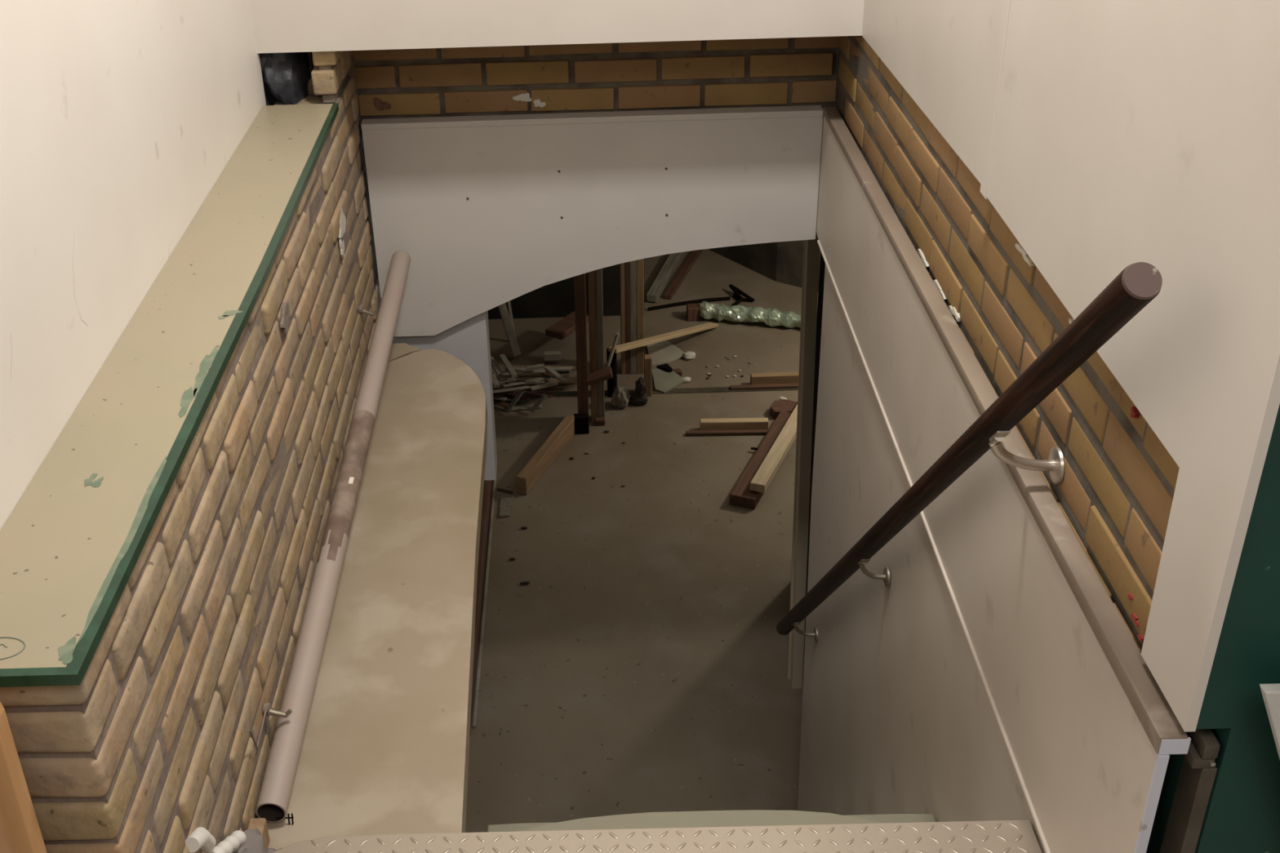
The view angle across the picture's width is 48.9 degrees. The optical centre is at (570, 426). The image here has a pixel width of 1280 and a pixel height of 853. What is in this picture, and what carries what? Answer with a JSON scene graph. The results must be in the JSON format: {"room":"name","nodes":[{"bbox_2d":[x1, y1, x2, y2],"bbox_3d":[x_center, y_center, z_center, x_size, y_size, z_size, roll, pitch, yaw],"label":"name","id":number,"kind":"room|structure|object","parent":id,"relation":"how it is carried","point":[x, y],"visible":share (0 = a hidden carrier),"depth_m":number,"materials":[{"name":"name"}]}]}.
{"room":"basement stairwell","nodes":[
{"label":"basement stairwell","id":0,"kind":"room"},
{"bbox_2d":[0,0,266,530],"bbox_3d":[-0.782,-0.022,0.385,0.100,2.800,5.900,-2,30,0],"label":"wall","id":1,"kind":"structure","parent":0,"point":[119,119],"depth_m":2.12,"materials":[{"name":"white paint"}]},
{"bbox_2d":[0,50,379,852],"bbox_3d":[-0.630,-0.006,2.747,0.205,1.022,2.394,-2,30,0],"label":"brick wall","id":2,"kind":"structure","parent":0,"point":[154,745],"depth_m":2.22,"materials":[{"name":"beige brick"}]},
{"bbox_2d":[0,103,338,687],"bbox_3d":[-0.627,-0.240,2.419,0.188,0.016,2.078,-2,30,0],"label":"ledge","id":3,"kind":"object","parent":2,"relation":"on","point":[71,545],"visible":1,"depth_m":2.00,"materials":[{"name":"beige paint"}]},
{"bbox_2d":[185,826,216,852],"bbox_3d":[-0.521,0.585,1.975,0.026,0.066,0.065,-2,30,0],"label":"stub","id":4,"kind":"object","parent":2,"relation":"attached to","point":[201,838],"visible":0.98,"depth_m":1.96,"materials":[{"name":"white plastic"}]},
{"bbox_2d":[208,830,246,852],"bbox_3d":[-0.508,0.623,2.074,0.025,0.086,0.119,0,30,4],"label":"conduit","id":5,"kind":"object","parent":2,"relation":"attached to","point":[237,838],"visible":0.98,"depth_m":2.08,"materials":[{"name":"white plastic"}]},
{"bbox_2d":[234,827,266,852],"bbox_3d":[-0.492,0.658,2.142,0.058,0.075,0.099,-2,30,0],"label":"rubble","id":6,"kind":"object","parent":2,"relation":"attached to","point":[254,842],"visible":0.79,"depth_m":2.13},
{"bbox_2d":[248,704,269,748],"bbox_3d":[-0.517,0.485,2.335,0.007,0.072,0.142,-2,30,0],"label":"wire","id":7,"kind":"object","parent":2,"relation":"attached to","point":[268,707],"visible":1,"depth_m":2.33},
{"bbox_2d":[262,702,292,717],"bbox_3d":[-0.509,0.493,2.427,0.052,0.032,0.022,-2,30,0],"label":"wall hook","id":8,"kind":"object","parent":2,"relation":"attached to","point":[269,712],"visible":0.93,"depth_m":2.42,"materials":[{"name":"metal"}]},
{"bbox_2d":[255,250,410,822],"bbox_3d":[-0.475,0.093,3.049,0.051,0.274,1.814,-1,30,2],"label":"pipe","id":9,"kind":"object","parent":2,"relation":"attached to","point":[274,797],"visible":0.99,"depth_m":2.77,"materials":[{"name":"plastic"}]},
{"bbox_2d":[358,305,377,315],"bbox_3d":[-0.520,-0.295,3.594,0.052,0.032,0.022,-2,30,0],"label":"wall hook","id":10,"kind":"object","parent":2,"relation":"attached to","point":[361,310],"visible":0.99,"depth_m":3.59,"materials":[{"name":"metal"}]},
{"bbox_2d":[266,348,487,849],"bbox_3d":[-0.351,0.335,3.031,0.346,0.130,1.994,-2,30,0],"label":"ledge","id":11,"kind":"object","parent":2,"relation":"attached to","point":[385,747],"visible":0.91,"depth_m":2.77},
{"bbox_2d":[247,817,270,849],"bbox_3d":[-0.506,0.676,2.255,0.027,0.053,0.080,-2,30,0],"label":"block","id":12,"kind":"object","parent":11,"relation":"on","point":[254,823],"visible":0.56,"depth_m":2.27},
{"bbox_2d":[266,848,281,852],"bbox_3d":[-0.475,0.698,2.238,0.047,0.052,0.061,-21,35,-29],"label":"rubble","id":13,"kind":"object","parent":11,"relation":"on","point":[268,850],"visible":0.58,"depth_m":2.23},
{"bbox_2d":[276,813,293,824],"bbox_3d":[-0.474,0.652,2.330,0.028,0.019,0.008,-2,30,0],"label":"clip","id":14,"kind":"object","parent":11,"relation":"on","point":[288,815],"visible":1,"depth_m":2.33,"materials":[{"name":"black paint"}]},
{"bbox_2d":[387,342,421,362],"bbox_3d":[-0.470,-0.175,3.874,0.116,0.064,0.155,-2,30,0],"label":"fragment","id":15,"kind":"object","parent":2,"relation":"attached to","point":[397,350],"visible":0.32,"depth_m":3.87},
{"bbox_2d":[307,50,377,284],"bbox_3d":[-0.614,-0.459,5.470,0.176,3.000,3.239,-2,30,0],"label":"wall","id":16,"kind":"structure","parent":0,"point":[351,72],"depth_m":3.57,"materials":[{"name":"beige brick"}]},
{"bbox_2d":[258,52,311,105],"bbox_3d":[-0.702,-0.883,3.440,0.126,0.257,0.272,-2,30,0],"label":"plastic sheet","id":17,"kind":"object","parent":16,"relation":"in","point":[286,76],"visible":0.39,"depth_m":3.34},
{"bbox_2d":[265,51,838,231],"bbox_3d":[0.297,-2.154,6.581,6.600,0.090,6.240,-2,30,0],"label":"brick wall","id":18,"kind":"structure","parent":0,"point":[266,100],"depth_m":3.94,"materials":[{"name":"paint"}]},
{"bbox_2d":[487,263,620,319],"bbox_3d":[-1.272,-1.702,8.337,3.410,2.350,0.100,-2,30,0],"label":"wall","id":19,"kind":"structure","parent":0,"point":[556,300],"depth_m":8.81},
{"bbox_2d":[249,0,864,53],"bbox_3d":[-0.049,-1.877,2.881,1.625,2.100,0.304,-2,30,0],"label":"wall","id":20,"kind":"structure","parent":0,"point":[280,26],"depth_m":3.24,"materials":[{"name":"white paint"}]},
{"bbox_2d":[352,36,839,196],"bbox_3d":[0.067,-0.907,3.671,1.244,0.576,0.106,-2,30,0],"label":"brick wall","id":21,"kind":"structure","parent":0,"point":[480,81],"depth_m":3.62,"materials":[{"name":"brown brick"}]},
{"bbox_2d":[360,105,822,337],"bbox_3d":[0.063,-0.544,3.791,1.194,0.613,0.048,-2,30,0],"label":"board","id":22,"kind":"object","parent":21,"relation":"attached to","point":[488,212],"visible":1,"depth_m":3.72,"materials":[{"name":"paint"}]},
{"bbox_2d":[465,248,818,832],"bbox_3d":[0.373,0.600,6.739,6.600,0.150,8.700,-2,30,0],"label":"floor","id":23,"kind":"structure","parent":0,"point":[641,665],"depth_m":6.29,"materials":[{"name":"concrete"}]},
{"bbox_2d":[470,480,492,733],"bbox_3d":[-0.410,0.675,6.379,0.022,0.110,2.010,-1,30,1],"label":"plank","id":24,"kind":"object","parent":23,"relation":"on","point":[488,483],"visible":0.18,"depth_m":6.37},
{"bbox_2d":[472,470,497,728],"bbox_3d":[-0.386,0.709,6.422,0.014,0.014,1.950,-1,30,1],"label":"strip","id":25,"kind":"object","parent":23,"relation":"on","point":[482,633],"visible":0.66,"depth_m":6.22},
{"bbox_2d":[493,399,509,408],"bbox_3d":[-0.397,-0.133,7.853,0.151,0.009,0.039,21,37,34],"label":"broken lath","id":26,"kind":"object","parent":23,"relation":"on","point":[502,403],"visible":0.72,"depth_m":7.84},
{"bbox_2d":[493,395,506,400],"bbox_3d":[-0.419,-0.162,7.862,0.122,0.009,0.037,10,32,19],"label":"broken lath","id":27,"kind":"object","parent":26,"relation":"on","point":[500,398],"visible":0.58,"depth_m":7.85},
{"bbox_2d":[492,377,517,385],"bbox_3d":[-0.395,-0.252,7.891,0.193,0.009,0.035,-12,31,-17],"label":"broken lath","id":28,"kind":"object","parent":23,"relation":"on","point":[513,379],"visible":0.58,"depth_m":7.90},
{"bbox_2d":[498,354,516,377],"bbox_3d":[-0.354,-0.346,7.929,0.034,0.060,0.186,-15,32,-21],"label":"broken lath","id":29,"kind":"object","parent":28,"relation":"on","point":[502,357],"visible":1,"depth_m":7.92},
{"bbox_2d":[497,488,513,493],"bbox_3d":[-0.332,0.325,7.095,0.089,0.012,0.012,12,33,23],"label":"lath","id":30,"kind":"object","parent":23,"relation":"on","point":[498,489],"visible":1,"depth_m":7.09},
{"bbox_2d":[492,386,519,389],"bbox_3d":[-0.371,-0.222,8.028,0.206,0.009,0.028,2,30,6],"label":"broken lath","id":31,"kind":"object","parent":23,"relation":"on","point":[493,387],"visible":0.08,"depth_m":8.02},
{"bbox_2d":[499,493,514,518],"bbox_3d":[-0.316,0.395,6.974,0.070,0.010,0.200,-2,30,0],"label":"scrap","id":32,"kind":"object","parent":23,"relation":"on","point":[506,501],"visible":1,"depth_m":6.97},
{"bbox_2d":[497,302,520,356],"bbox_3d":[-0.391,-0.663,8.304,0.055,0.472,0.218,-24,37,-34],"label":"lath","id":33,"kind":"object","parent":23,"relation":"on","point":[504,313],"visible":0.58,"depth_m":8.32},
{"bbox_2d":[506,300,515,335],"bbox_3d":[-0.380,-0.780,8.467,0.022,0.532,0.117,-22,35,-31],"label":"lath","id":34,"kind":"object","parent":23,"relation":"on","point":[508,304],"visible":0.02,"depth_m":8.49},
{"bbox_2d":[493,385,530,393],"bbox_3d":[-0.359,-0.203,7.825,0.273,0.009,0.028,-8,30,-11],"label":"broken lath","id":35,"kind":"object","parent":23,"relation":"on","point":[520,388],"visible":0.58,"depth_m":7.83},
{"bbox_2d":[491,373,499,387],"bbox_3d":[-0.425,-0.255,7.830,0.034,0.027,0.114,-10,31,-14],"label":"broken lath","id":36,"kind":"object","parent":35,"relation":"on","point":[495,382],"visible":0.76,"depth_m":7.81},
{"bbox_2d":[502,382,524,387],"bbox_3d":[-0.319,-0.234,7.835,0.122,0.009,0.021,-10,31,-14],"label":"broken lath","id":37,"kind":"object","parent":35,"relation":"on","point":[518,383],"visible":1,"depth_m":7.83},
{"bbox_2d":[504,389,523,413],"bbox_3d":[-0.311,-0.140,7.776,0.109,0.115,0.034,-14,32,-20],"label":"broken lath","id":38,"kind":"object","parent":23,"relation":"on","point":[520,393],"visible":1,"depth_m":7.77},
{"bbox_2d":[505,398,522,401],"bbox_3d":[-0.373,-0.153,7.907,0.209,0.009,0.023,3,30,9],"label":"broken lath","id":39,"kind":"object","parent":23,"relation":"on","point":[507,399],"visible":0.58,"depth_m":7.89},
{"bbox_2d":[497,387,530,399],"bbox_3d":[-0.327,-0.184,7.918,0.219,0.009,0.042,17,35,29],"label":"broken lath","id":40,"kind":"object","parent":23,"relation":"on","point":[522,397],"visible":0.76,"depth_m":7.89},
{"bbox_2d":[503,366,537,371],"bbox_3d":[-0.287,-0.324,8.012,0.206,0.009,0.024,7,31,15],"label":"broken lath","id":41,"kind":"object","parent":23,"relation":"on","point":[504,367],"visible":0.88,"depth_m":8.01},
{"bbox_2d":[498,369,545,376],"bbox_3d":[-0.278,-0.304,7.955,0.270,0.009,0.023,-5,30,-5],"label":"broken lath","id":42,"kind":"object","parent":23,"relation":"on","point":[538,371],"visible":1,"depth_m":7.95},
{"bbox_2d":[525,364,543,370],"bbox_3d":[-0.200,-0.337,7.934,0.106,0.022,0.034,-5,30,-5],"label":"broken lath","id":43,"kind":"object","parent":42,"relation":"on","point":[538,366],"visible":1,"depth_m":7.92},
{"bbox_2d":[504,404,542,411],"bbox_3d":[-0.261,-0.106,7.840,0.213,0.009,0.039,-6,30,-8],"label":"broken lath","id":44,"kind":"object","parent":23,"relation":"on","point":[526,406],"visible":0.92,"depth_m":7.83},
{"bbox_2d":[520,581,530,584],"bbox_3d":[-0.208,0.713,6.408,0.049,0.013,0.021,-2,30,0],"label":"chip","id":45,"kind":"object","parent":23,"relation":"on","point":[522,582],"visible":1,"depth_m":6.40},
{"bbox_2d":[529,393,547,413],"bbox_3d":[-0.175,-0.131,7.771,0.101,0.088,0.034,-15,32,-22],"label":"broken lath","id":46,"kind":"object","parent":23,"relation":"on","point":[544,396],"visible":1,"depth_m":7.76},
{"bbox_2d":[525,391,552,397],"bbox_3d":[-0.175,-0.179,7.814,0.159,0.009,0.019,11,32,21],"label":"broken lath","id":47,"kind":"object","parent":23,"relation":"on","point":[527,392],"visible":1,"depth_m":7.81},
{"bbox_2d":[504,379,574,384],"bbox_3d":[-0.176,-0.253,8.010,0.402,0.015,0.034,0,30,3],"label":"board","id":48,"kind":"object","parent":23,"relation":"on","point":[570,381],"visible":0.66,"depth_m":8.00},
{"bbox_2d":[523,376,551,382],"bbox_3d":[-0.185,-0.268,7.992,0.177,0.009,0.031,-14,32,-20],"label":"broken lath","id":49,"kind":"object","parent":48,"relation":"on","point":[542,378],"visible":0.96,"depth_m":7.99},
{"bbox_2d":[537,371,555,377],"bbox_3d":[-0.133,-0.299,8.001,0.135,0.009,0.033,17,35,30],"label":"broken lath","id":50,"kind":"object","parent":49,"relation":"on","point":[547,374],"visible":0.64,"depth_m":7.99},
{"bbox_2d":[530,392,551,398],"bbox_3d":[-0.165,-0.179,7.962,0.123,0.009,0.022,-10,31,-14],"label":"broken lath","id":51,"kind":"object","parent":23,"relation":"on","point":[548,393],"visible":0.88,"depth_m":7.95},
{"bbox_2d":[511,364,573,366],"bbox_3d":[-0.172,-0.347,8.255,0.385,0.015,0.034,-2,30,0],"label":"board","id":52,"kind":"object","parent":23,"relation":"on","point":[569,365],"visible":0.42,"depth_m":8.26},
{"bbox_2d":[529,380,557,391],"bbox_3d":[-0.145,-0.229,7.880,0.171,0.009,0.041,-14,32,-20],"label":"broken lath","id":53,"kind":"object","parent":23,"relation":"on","point":[553,383],"visible":1,"depth_m":7.87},
{"bbox_2d":[515,366,572,372],"bbox_3d":[-0.173,-0.330,8.145,0.361,0.015,0.034,-2,30,0],"label":"board","id":54,"kind":"object","parent":23,"relation":"on","point":[557,368],"visible":0.48,"depth_m":8.13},
{"bbox_2d":[512,366,574,370],"bbox_3d":[-0.161,-0.339,8.200,0.374,0.015,0.034,0,30,3],"label":"board","id":55,"kind":"object","parent":23,"relation":"on","point":[573,367],"visible":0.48,"depth_m":8.20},
{"bbox_2d":[515,413,575,494],"bbox_3d":[-0.120,0.140,7.319,0.055,0.100,0.682,10,32,20],"label":"timber","id":56,"kind":"object","parent":23,"relation":"on","point":[551,448],"visible":1,"depth_m":7.25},
{"bbox_2d":[543,351,560,360],"bbox_3d":[-0.107,-0.417,8.285,0.100,0.045,0.040,-2,30,0],"label":"offcut","id":57,"kind":"object","parent":23,"relation":"on","point":[548,355],"visible":1,"depth_m":8.27,"materials":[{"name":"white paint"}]},
{"bbox_2d":[543,365,568,382],"bbox_3d":[-0.082,-0.291,7.858,0.034,0.031,0.185,-22,35,-31],"label":"broken lath","id":58,"kind":"object","parent":23,"relation":"on","point":[548,369],"visible":1,"depth_m":7.85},
{"bbox_2d":[545,311,588,339],"bbox_3d":[-0.016,-0.604,8.392,0.122,0.040,0.300,18,35,30],"label":"board","id":59,"kind":"object","parent":23,"relation":"on","point":[564,327],"visible":0.7,"depth_m":8.33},
{"bbox_2d":[573,273,588,413],"bbox_3d":[0.038,-1.030,7.089,0.058,2.350,0.090,-2,30,0],"label":"timber post","id":60,"kind":"object","parent":23,"relation":"on","point":[579,280],"visible":0.34,"depth_m":7.37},
{"bbox_2d":[573,413,589,434],"bbox_3d":[0.059,-0.016,7.580,0.081,0.100,0.055,-2,30,0],"label":"block","id":61,"kind":"object","parent":23,"relation":"on","point":[581,420],"visible":1,"depth_m":7.55,"materials":[{"name":"black paint"}]},
{"bbox_2d":[587,268,604,422],"bbox_3d":[0.118,-1.061,7.138,0.074,2.350,0.075,-2,30,0],"label":"timber post","id":62,"kind":"object","parent":23,"relation":"on","point":[594,283],"visible":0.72,"depth_m":7.43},
{"bbox_2d":[586,366,613,385],"bbox_3d":[0.153,-0.271,7.498,0.142,0.067,0.090,-3,30,-1],"label":"board","id":63,"kind":"object","parent":62,"relation":"attached to","point":[603,374],"visible":1,"depth_m":7.47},
{"bbox_2d":[605,331,619,367],"bbox_3d":[0.229,-0.413,7.557,0.077,0.225,0.050,9,31,18],"label":"wood splinter","id":64,"kind":"object","parent":62,"relation":"attached to","point":[617,334],"visible":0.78,"depth_m":7.54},
{"bbox_2d":[595,417,604,426],"bbox_3d":[0.162,-0.028,7.662,0.053,0.035,0.038,-2,30,0],"label":"block","id":65,"kind":"object","parent":23,"relation":"on","point":[598,420],"visible":1,"depth_m":7.65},
{"bbox_2d":[606,348,617,397],"bbox_3d":[0.232,-0.303,7.881,0.055,0.290,0.056,-2,30,0],"label":"pipe","id":66,"kind":"object","parent":23,"relation":"on","point":[611,383],"visible":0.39,"depth_m":7.87,"materials":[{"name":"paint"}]},
{"bbox_2d":[610,385,629,408],"bbox_3d":[0.276,-0.152,7.813,0.104,0.171,0.111,-2,30,0],"label":"rag","id":67,"kind":"object","parent":23,"relation":"on","point":[620,398],"visible":1,"depth_m":7.78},
{"bbox_2d":[619,258,644,374],"bbox_3d":[0.329,-1.344,7.620,0.131,2.350,0.080,-2,30,0],"label":"timber post","id":68,"kind":"object","parent":23,"relation":"on","point":[631,273],"visible":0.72,"depth_m":7.97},
{"bbox_2d":[628,391,648,405],"bbox_3d":[0.375,-0.153,7.841,0.117,0.094,0.073,-2,30,0],"label":"rag","id":69,"kind":"object","parent":23,"relation":"on","point":[637,399],"visible":0.98,"depth_m":7.81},
{"bbox_2d":[635,377,646,395],"bbox_3d":[0.390,-0.225,7.778,0.064,0.117,0.067,-2,30,0],"label":"rag","id":70,"kind":"object","parent":69,"relation":"on","point":[640,388],"visible":1,"depth_m":7.76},
{"bbox_2d":[493,386,798,398],"bbox_3d":[0.737,-0.206,7.971,2.450,0.004,0.055,-2,30,0],"label":"trim","id":71,"kind":"structure","parent":23,"relation":"on","point":[714,389],"depth_m":7.96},
{"bbox_2d":[644,354,652,395],"bbox_3d":[0.435,-0.288,7.894,0.041,0.240,0.055,-2,30,0],"label":"stub","id":72,"kind":"object","parent":23,"relation":"on","point":[647,357],"visible":0.82,"depth_m":7.86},
{"bbox_2d":[608,322,718,353],"bbox_3d":[0.559,-0.523,8.169,0.055,0.351,1.183,17,35,30],"label":"plank","id":73,"kind":"object","parent":23,"relation":"on","point":[653,340],"visible":0.94,"depth_m":8.10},
{"bbox_2d":[646,252,684,302],"bbox_3d":[0.633,-1.020,9.334,0.070,0.050,0.824,7,31,15],"label":"board","id":74,"kind":"object","parent":23,"relation":"on","point":[657,287],"visible":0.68,"depth_m":9.23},
{"bbox_2d":[646,340,684,366],"bbox_3d":[0.571,-0.436,8.354,0.225,0.034,0.270,-2,30,0],"label":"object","id":75,"kind":"object","parent":23,"relation":"on","point":[663,352],"visible":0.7,"depth_m":8.35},
{"bbox_2d":[652,368,684,393],"bbox_3d":[0.530,-0.269,8.059,0.205,0.038,0.222,-21,35,-30],"label":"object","id":76,"kind":"object","parent":23,"relation":"on","point":[664,381],"visible":0.9,"depth_m":8.04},
{"bbox_2d":[656,363,672,372],"bbox_3d":[0.546,-0.335,8.131,0.067,0.020,0.076,-15,32,-22],"label":"scrap","id":77,"kind":"object","parent":76,"relation":"on","point":[666,367],"visible":1,"depth_m":8.13,"materials":[{"name":"black paint"}]},
{"bbox_2d":[672,368,682,376],"bbox_3d":[0.619,-0.313,8.143,0.044,0.025,0.051,-7,30,-9],"label":"scrap","id":78,"kind":"object","parent":23,"relation":"on","point":[678,371],"visible":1,"depth_m":8.13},
{"bbox_2d":[663,248,703,298],"bbox_3d":[0.766,-1.048,9.405,0.051,0.030,0.889,8,31,17],"label":"board","id":79,"kind":"object","parent":23,"relation":"on","point":[680,277],"visible":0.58,"depth_m":9.31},
{"bbox_2d":[681,377,690,382],"bbox_3d":[0.659,-0.268,8.065,0.067,0.035,0.042,-2,30,0],"label":"chunk","id":80,"kind":"object","parent":23,"relation":"on","point":[686,380],"visible":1,"depth_m":8.05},
{"bbox_2d":[648,296,730,311],"bbox_3d":[0.757,-0.790,8.968,0.547,0.025,0.037,-8,30,-11],"label":"rod","id":81,"kind":"object","parent":23,"relation":"on","point":[708,300],"visible":0.93,"depth_m":8.96,"materials":[{"name":"black paint"}]},
{"bbox_2d":[683,351,695,359],"bbox_3d":[0.704,-0.419,8.311,0.072,0.045,0.074,5,30,11],"label":"chunk","id":82,"kind":"object","parent":23,"relation":"on","point":[689,355],"visible":1,"depth_m":8.29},
{"bbox_2d":[686,303,700,321],"bbox_3d":[0.767,-0.713,8.770,0.080,0.090,0.075,-2,30,0],"label":"box","id":83,"kind":"object","parent":23,"relation":"on","point":[693,310],"visible":1,"depth_m":8.74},
{"bbox_2d":[487,809,935,831],"bbox_3d":[0.278,1.154,3.568,0.851,2.040,2.034,-2,30,0],"label":"staircase","id":84,"kind":"structure","parent":23,"relation":"on","point":[743,817],"depth_m":2.37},
{"bbox_2d":[685,429,768,435],"bbox_3d":[0.840,0.034,7.530,0.440,0.020,0.031,-1,30,2],"label":"timber","id":85,"kind":"object","parent":23,"relation":"on","point":[749,432],"visible":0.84,"depth_m":7.52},
{"bbox_2d":[699,417,768,430],"bbox_3d":[0.881,-0.009,7.563,0.365,0.060,0.045,-1,30,2],"label":"timber","id":86,"kind":"object","parent":23,"relation":"on","point":[721,424],"visible":1,"depth_m":7.54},
{"bbox_2d":[728,284,754,306],"bbox_3d":[1.100,-0.840,9.004,0.150,0.064,0.231,-2,30,0],"label":"scrap","id":87,"kind":"object","parent":23,"relation":"on","point":[737,295],"visible":0.95,"depth_m":8.99,"materials":[{"name":"black paint"}]},
{"bbox_2d":[700,301,800,328],"bbox_3d":[1.248,-0.677,8.646,0.895,0.120,0.136,6,31,14],"label":"roll","id":88,"kind":"object","parent":23,"relation":"on","point":[773,317],"visible":0.73,"depth_m":8.64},
{"bbox_2d":[729,410,791,509],"bbox_3d":[1.023,0.161,7.258,0.130,0.060,0.907,11,32,21],"label":"board","id":89,"kind":"object","parent":23,"relation":"on","point":[741,495],"visible":0.66,"depth_m":7.09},
{"bbox_2d":[750,404,797,493],"bbox_3d":[1.119,0.066,7.297,0.075,0.046,1.016,11,32,21],"label":"timber","id":90,"kind":"object","parent":89,"relation":"on","point":[764,475],"visible":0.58,"depth_m":7.12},
{"bbox_2d":[729,382,798,390],"bbox_3d":[1.334,-0.233,7.969,0.855,0.020,0.035,-2,30,0],"label":"timber","id":91,"kind":"object","parent":23,"relation":"on","point":[793,385],"visible":0.42,"depth_m":7.95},
{"bbox_2d":[750,371,799,384],"bbox_3d":[1.418,-0.277,7.990,0.785,0.070,0.045,-2,30,0],"label":"timber","id":92,"kind":"object","parent":23,"relation":"on","point":[769,377],"visible":0.42,"depth_m":7.97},
{"bbox_2d":[769,399,797,419],"bbox_3d":[1.164,-0.091,7.700,0.125,0.050,0.156,12,33,23],"label":"scrap","id":93,"kind":"object","parent":23,"relation":"on","point":[784,405],"visible":0.75,"depth_m":7.68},
{"bbox_2d":[797,106,1191,852],"bbox_3d":[0.711,0.932,3.261,0.037,2.705,2.345,-2,30,0],"label":"panelling","id":94,"kind":"object","parent":23,"relation":"on","point":[995,675],"visible":0.93,"depth_m":2.57,"materials":[{"name":"beige paint"}]},
{"bbox_2d":[776,262,1162,642],"bbox_3d":[0.652,0.225,2.828,0.118,2.049,2.038,-2,30,0],"label":"handrail","id":95,"kind":"object","parent":94,"relation":"attached to","point":[1139,283],"visible":1,"depth_m":1.96,"materials":[{"name":"brown wood"}]},
{"bbox_3d":[-0.444,-0.271,7.949,0.126,0.009,0.041,22,37,35],"label":"broken lath","id":96,"kind":"object","parent":23,"relation":"on","visible":0},
{"bbox_2d":[490,356,503,375],"bbox_3d":[-0.428,-0.343,7.974,0.034,0.036,0.185,-13,32,-19],"label":"broken lath","id":97,"kind":"object","parent":96,"relation":"on","point":[494,364],"visible":0.76,"depth_m":7.96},
{"label":"broken lath","id":98,"kind":"object","parent":23,"relation":"on","visible":0},
{"bbox_2d":[507,383,538,395],"bbox_3d":[-0.269,-0.216,7.927,0.213,0.009,0.025,-20,34,-28],"label":"broken lath","id":99,"kind":"object","parent":98,"relation":"on","point":[534,384],"visible":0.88,"depth_m":7.94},
{"bbox_2d":[493,390,518,397],"bbox_3d":[-0.344,-0.194,7.872,0.187,0.009,0.021,-18,33,-26],"label":"broken lath","id":100,"kind":"object","parent":99,"relation":"on","point":[508,392],"visible":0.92,"depth_m":7.85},
{"bbox_2d":[506,380,544,384],"bbox_3d":[-0.254,-0.245,7.935,0.215,0.009,0.022,-3,30,-3],"label":"broken lath","id":101,"kind":"object","parent":99,"relation":"on","point":[543,381],"visible":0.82,"depth_m":7.93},
{"bbox_2d":[708,240,821,291],"bbox_3d":[1.946,-1.855,8.423,4.124,2.350,0.420,23,38,36],"label":"wall","id":102,"kind":"structure","parent":0,"point":[782,262],"depth_m":9.21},
{"bbox_2d":[805,253,825,594],"bbox_3d":[1.062,-0.145,5.483,0.080,2.350,0.850,-2,30,0],"label":"wall","id":103,"kind":"structure","parent":0,"point":[821,282],"depth_m":5.83,"materials":[{"name":"black paint"}]},
{"bbox_2d":[786,218,819,688],"bbox_3d":[0.866,0.033,5.183,0.097,2.350,0.075,-2,30,0],"label":"door frame","id":104,"kind":"structure","parent":103,"relation":"attached to","point":[811,247],"depth_m":5.18,"materials":[{"name":"grey paint"}]},
{"bbox_2d":[835,35,1179,782],"bbox_3d":[0.743,-0.347,2.655,0.107,0.576,2.259,-2,30,0],"label":"brick wall","id":105,"kind":"structure","parent":0,"point":[1115,493],"depth_m":2.17,"materials":[{"name":"brown brick"}]},
{"bbox_2d":[862,0,1003,183],"bbox_3d":[0.654,-1.549,2.270,0.005,2.098,1.090,-2,30,0],"label":"board","id":106,"kind":"object","parent":105,"relation":"attached to","point":[943,53],"visible":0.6,"depth_m":2.53,"materials":[{"name":"white paint"}]},
{"bbox_2d":[979,0,1279,732],"bbox_3d":[0.656,-0.922,1.420,0.014,2.342,0.999,-2,30,0],"label":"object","id":107,"kind":"structure","parent":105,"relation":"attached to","point":[1127,132],"depth_m":1.57,"materials":[{"name":"white paint"}]},
{"bbox_2d":[1146,782,1164,852],"bbox_3d":[0.826,-1.047,2.287,0.090,3.000,2.400,-2,30,0],"label":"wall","id":108,"kind":"structure","parent":0,"point":[1163,783],"depth_m":1.97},
{"bbox_2d":[1146,404,1279,852],"bbox_3d":[1.434,-0.527,1.143,1.523,2.800,0.110,-2,30,0],"label":"wall","id":109,"kind":"structure","parent":0,"point":[1242,815],"depth_m":1.55,"materials":[{"name":"paint"}]},
{"bbox_3d":[0.782,1.711,0.293,2.935,0.196,4.000,-2,30,0],"label":"floor","id":110,"kind":"structure","parent":0,"visible":0},
{"bbox_2d":[0,702,47,852],"bbox_3d":[-0.649,0.460,1.549,0.122,0.800,0.030,-2,30,0],"label":"board","id":111,"kind":"object","parent":110,"relation":"on","point":[20,829],"visible":1,"depth_m":1.51,"materials":[{"name":"wood"}]},
{"bbox_2d":[272,819,1042,852],"bbox_3d":[0.112,0.655,2.015,1.134,0.047,0.167,-2,30,0],"label":"stair tread","id":112,"kind":"object","parent":110,"relation":"on","point":[986,836],"visible":1,"depth_m":2.05,"materials":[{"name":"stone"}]},
{"bbox_2d":[1160,728,1220,852],"bbox_3d":[0.732,0.623,1.760,0.032,0.632,0.051,-2,30,0],"label":"post","id":113,"kind":"object","parent":110,"relation":"on","point":[1198,771],"visible":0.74,"depth_m":1.64,"materials":[{"name":"metal"}]},
{"bbox_2d":[1259,683,1279,759],"bbox_3d":[1.057,0.508,1.614,0.642,0.557,0.015,-2,30,0],"label":"sheet","id":114,"kind":"object","parent":110,"relation":"on","point":[1270,692],"visible":1,"depth_m":1.48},
{"bbox_3d":[-0.547,1.216,3.606,0.100,1.940,2.260,-2,30,0],"label":"wall","id":115,"kind":"structure","parent":0,"visible":0},
{"bbox_2d":[375,276,497,479],"bbox_3d":[-0.381,-0.138,4.071,0.298,0.640,0.099,-2,30,0],"label":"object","id":116,"kind":"structure","parent":115,"relation":"attached to","point":[468,341],"depth_m":3.97,"materials":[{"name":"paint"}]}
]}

